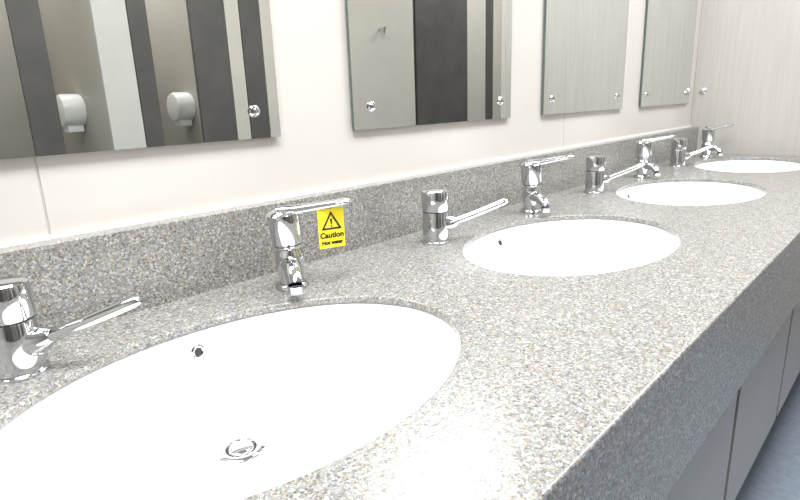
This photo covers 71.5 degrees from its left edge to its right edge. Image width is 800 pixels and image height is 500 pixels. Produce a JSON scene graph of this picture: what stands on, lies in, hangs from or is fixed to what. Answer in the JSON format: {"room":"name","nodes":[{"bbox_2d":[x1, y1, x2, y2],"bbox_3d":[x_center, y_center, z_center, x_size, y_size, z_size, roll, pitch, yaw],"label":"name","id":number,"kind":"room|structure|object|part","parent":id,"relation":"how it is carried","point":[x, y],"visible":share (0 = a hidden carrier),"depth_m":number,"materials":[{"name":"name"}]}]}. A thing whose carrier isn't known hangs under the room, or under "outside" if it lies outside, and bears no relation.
{"room":"public restroom","nodes":[
{"label":"public restroom","id":0,"kind":"room"},
{"bbox_2d":[33,129,563,234],"bbox_3d":[0.749,-0.730,1.984,0.088,2.600,7.100,12,20,42],"label":"backing","id":1,"kind":"object","parent":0,"point":[34,159],"depth_m":0.74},
{"bbox_2d":[0,157,47,242],"bbox_3d":[-1.103,-0.162,0.106,0.100,2.600,1.700,12,20,42],"label":"panel","id":2,"kind":"object","parent":1,"relation":"attached to","point":[22,216],"visible":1,"depth_m":0.72,"materials":[{"name":"white paint"}]},
{"bbox_2d":[0,0,280,158],"bbox_3d":[-0.570,-0.553,0.509,0.018,0.950,1.000,12,20,42],"label":"wall mirror","id":3,"kind":"object","parent":2,"relation":"attached to","point":[77,76],"visible":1,"depth_m":0.78,"materials":[{"name":"clear glass"}]},
{"bbox_2d":[35,0,563,233],"bbox_3d":[-0.027,-0.493,1.201,0.100,2.600,1.437,12,20,42],"label":"panel","id":4,"kind":"object","parent":1,"relation":"attached to","point":[318,147],"visible":0.12,"depth_m":1.01,"materials":[{"name":"white paint"}]},
{"bbox_2d":[345,0,511,129],"bbox_3d":[0.086,-0.755,1.176,0.018,0.950,0.566,12,20,42],"label":"wall mirror","id":5,"kind":"object","parent":4,"relation":"attached to","point":[412,62],"visible":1,"depth_m":1.23,"materials":[{"name":"clear glass"}]},
{"bbox_2d":[563,0,702,146],"bbox_3d":[0.960,-0.797,2.205,0.100,2.600,1.437,12,20,42],"label":"panel","id":6,"kind":"object","parent":1,"relation":"attached to","point":[632,119],"visible":0.02,"depth_m":2.05,"materials":[{"name":"white paint"}]},
{"bbox_2d":[542,0,628,114],"bbox_3d":[0.593,-0.911,1.692,0.018,0.950,0.566,12,20,42],"label":"wall mirror","id":7,"kind":"object","parent":6,"relation":"attached to","point":[584,48],"visible":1,"depth_m":1.74,"materials":[{"name":"clear glass"}]},
{"bbox_2d":[639,0,697,106],"bbox_3d":[1.100,-1.067,2.208,0.018,0.950,0.566,12,20,42],"label":"wall mirror","id":8,"kind":"object","parent":6,"relation":"attached to","point":[670,25],"visible":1,"depth_m":2.25,"materials":[{"name":"clear glass"}]},
{"bbox_2d":[0,127,698,327],"bbox_3d":[0.173,-0.147,1.391,0.038,0.122,3.539,12,20,42],"label":"backsplash","id":9,"kind":"structure","parent":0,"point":[73,277],"depth_m":0.91,"materials":[{"name":"stone"}]},
{"bbox_2d":[317,207,344,248],"bbox_3d":[-0.107,-0.034,0.869,0.043,0.062,0.002,-10,17,-27],"label":"caution sign","id":10,"kind":"object","parent":9,"relation":"attached to","point":[331,230],"visible":1,"depth_m":0.87,"materials":[{"name":"yellow plastic"}]},
{"bbox_2d":[690,0,799,155],"bbox_3d":[1.755,-0.826,2.204,1.047,2.600,0.058,12,20,42],"label":"wall partition","id":11,"kind":"structure","parent":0,"point":[747,76],"depth_m":2.42,"materials":[{"name":"beige laminate"}]},
{"bbox_2d":[735,372,799,499],"bbox_3d":[2.084,0.842,1.147,3.648,0.100,7.100,12,20,42],"label":"floor","id":12,"kind":"structure","parent":0,"point":[774,474],"depth_m":1.74,"materials":[{"name":"blue plastic"}]},
{"bbox_2d":[665,299,799,499],"bbox_3d":[0.418,0.459,1.334,0.653,0.662,3.539,12,20,42],"label":"base cabinet","id":13,"kind":"object","parent":12,"relation":"on","point":[721,465],"visible":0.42,"depth_m":1.15,"materials":[{"name":"laminate"}]},
{"bbox_2d":[0,126,799,499],"bbox_3d":[0.409,-0.012,1.200,0.679,0.312,3.545,12,20,42],"label":"countertop","id":14,"kind":"structure","parent":13,"relation":"on","point":[608,385],"depth_m":0.77,"materials":[{"name":"stone"}]},
{"bbox_2d":[0,276,143,384],"bbox_3d":[-0.376,0.086,0.613,0.178,0.109,0.060,-1,15,6],"label":"tap","id":15,"kind":"object","parent":14,"relation":"on","point":[24,344],"visible":1,"depth_m":0.61,"materials":[{"name":"silver metal"}]},
{"bbox_3d":[-0.349,0.080,0.622,0.125,0.054,0.019,-3,15,-2],"label":"lever arm","id":16,"kind":"part","parent":15,"relation":"part of","materials":[{"name":"silver metal"}]},
{"bbox_2d":[0,303,459,499],"bbox_3d":[-0.153,0.206,0.634,0.428,0.128,0.603,12,20,42],"label":"washbasin","id":17,"kind":"object","parent":14,"relation":"in","point":[238,409],"visible":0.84,"depth_m":0.72,"materials":[{"name":"white ceramic"}]},
{"bbox_2d":[267,197,349,294],"bbox_3d":[-0.148,-0.008,0.869,0.108,0.143,0.120,12,20,42],"label":"mixer tap","id":18,"kind":"object","parent":14,"relation":"on","point":[284,224],"visible":1,"depth_m":0.85,"materials":[{"name":"silver metal"}]},
{"bbox_3d":[-0.163,0.033,0.847,0.032,0.037,0.071,-6,15,-15],"label":"spout","id":19,"kind":"part","parent":18,"relation":"part of","materials":[{"name":"silver metal"}]},
{"bbox_3d":[-0.134,-0.066,0.862,0.114,0.029,0.030,-1,15,3],"label":"lever","id":20,"kind":"part","parent":18,"relation":"part of","materials":[{"name":"silver metal"}]},
{"bbox_2d":[421,188,507,244],"bbox_3d":[0.131,-0.070,1.129,0.178,0.109,0.060,-1,15,6],"label":"tap","id":21,"kind":"object","parent":14,"relation":"on","point":[437,224],"visible":1,"depth_m":1.12,"materials":[{"name":"silver metal"}]},
{"bbox_3d":[0.159,-0.076,1.138,0.125,0.054,0.019,-3,15,-2],"label":"lever arm","id":22,"kind":"part","parent":21,"relation":"part of","materials":[{"name":"silver metal"}]},
{"bbox_2d":[520,154,574,213],"bbox_3d":[0.359,-0.164,1.385,0.108,0.143,0.120,12,20,42],"label":"mixer tap","id":23,"kind":"object","parent":14,"relation":"on","point":[531,170],"visible":1,"depth_m":1.37,"materials":[{"name":"silver metal"}]},
{"bbox_3d":[0.344,-0.123,1.363,0.032,0.037,0.071,-6,15,-15],"label":"spout","id":24,"kind":"part","parent":23,"relation":"part of","materials":[{"name":"silver metal"}]},
{"bbox_3d":[0.373,-0.222,1.378,0.114,0.029,0.030,-1,15,3],"label":"lever","id":25,"kind":"part","parent":23,"relation":"part of","materials":[{"name":"silver metal"}]},
{"bbox_2d":[463,219,679,275],"bbox_3d":[0.354,0.050,1.150,0.428,0.128,0.603,12,20,42],"label":"washbasin","id":26,"kind":"object","parent":14,"relation":"in","point":[569,247],"visible":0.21,"depth_m":1.32,"materials":[{"name":"white ceramic"}]},
{"bbox_2d":[583,155,644,193],"bbox_3d":[0.638,-0.226,1.645,0.178,0.109,0.060,-1,15,6],"label":"tap","id":27,"kind":"object","parent":14,"relation":"on","point":[595,178],"visible":1,"depth_m":1.64,"materials":[{"name":"silver metal"}]},
{"bbox_3d":[0.666,-0.232,1.654,0.125,0.054,0.019,-3,15,-2],"label":"lever arm","id":28,"kind":"part","parent":27,"relation":"part of","materials":[{"name":"silver metal"}]},
{"bbox_2d":[634,134,675,177],"bbox_3d":[0.866,-0.320,1.901,0.108,0.143,0.120,12,20,42],"label":"mixer tap","id":29,"kind":"object","parent":14,"relation":"on","point":[644,145],"visible":0.98,"depth_m":1.88,"materials":[{"name":"silver metal"}]},
{"bbox_3d":[0.851,-0.279,1.879,0.032,0.037,0.071,-6,15,-15],"label":"spout","id":30,"kind":"part","parent":29,"relation":"part of","materials":[{"name":"silver metal"}]},
{"bbox_3d":[0.880,-0.378,1.894,0.114,0.029,0.030,-1,15,3],"label":"lever","id":31,"kind":"part","parent":29,"relation":"part of","materials":[{"name":"silver metal"}]},
{"bbox_2d":[616,181,765,204],"bbox_3d":[0.861,-0.106,1.666,0.428,0.128,0.603,12,20,42],"label":"washbasin","id":32,"kind":"object","parent":14,"relation":"in","point":[679,192],"visible":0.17,"depth_m":1.85,"materials":[{"name":"white ceramic"}]},
{"bbox_2d":[669,138,716,166],"bbox_3d":[1.145,-0.382,2.161,0.178,0.109,0.060,-1,15,6],"label":"tap","id":33,"kind":"object","parent":14,"relation":"on","point":[679,154],"visible":1,"depth_m":2.15,"materials":[{"name":"silver metal"}]},
{"bbox_3d":[1.173,-0.388,2.170,0.125,0.054,0.019,-3,15,-2],"label":"lever arm","id":34,"kind":"part","parent":33,"relation":"part of","materials":[{"name":"silver metal"}]},
{"bbox_2d":[699,123,733,157],"bbox_3d":[1.373,-0.476,2.417,0.108,0.143,0.120,12,20,42],"label":"mixer tap","id":35,"kind":"object","parent":14,"relation":"on","point":[708,133],"visible":0.96,"depth_m":2.40,"materials":[{"name":"silver metal"}]},
{"bbox_3d":[1.358,-0.435,2.395,0.032,0.037,0.071,-6,15,-15],"label":"spout","id":36,"kind":"part","parent":35,"relation":"part of","materials":[{"name":"silver metal"}]},
{"bbox_3d":[1.387,-0.534,2.409,0.114,0.029,0.030,-1,15,3],"label":"lever","id":37,"kind":"part","parent":35,"relation":"part of","materials":[{"name":"silver metal"}]},
{"bbox_2d":[695,160,799,172],"bbox_3d":[1.368,-0.262,2.182,0.428,0.128,0.603,12,20,42],"label":"washbasin","id":38,"kind":"object","parent":14,"relation":"in","point":[748,166],"visible":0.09,"depth_m":2.37,"materials":[{"name":"white ceramic"}]},
{"bbox_3d":[0.452,0.430,0.891,0.018,0.373,0.496,12,20,42],"label":"door panel","id":39,"kind":"part","parent":13,"relation":"part of","materials":[{"name":"laminate"}]},
{"bbox_3d":[0.808,0.320,1.253,0.018,0.373,0.496,12,20,42],"label":"door panel","id":40,"kind":"part","parent":13,"relation":"part of","materials":[{"name":"laminate"}]},
{"bbox_3d":[1.165,0.211,1.616,0.018,0.373,0.496,12,20,42],"label":"door panel","id":41,"kind":"part","parent":13,"relation":"part of","materials":[{"name":"laminate"}]}
]}

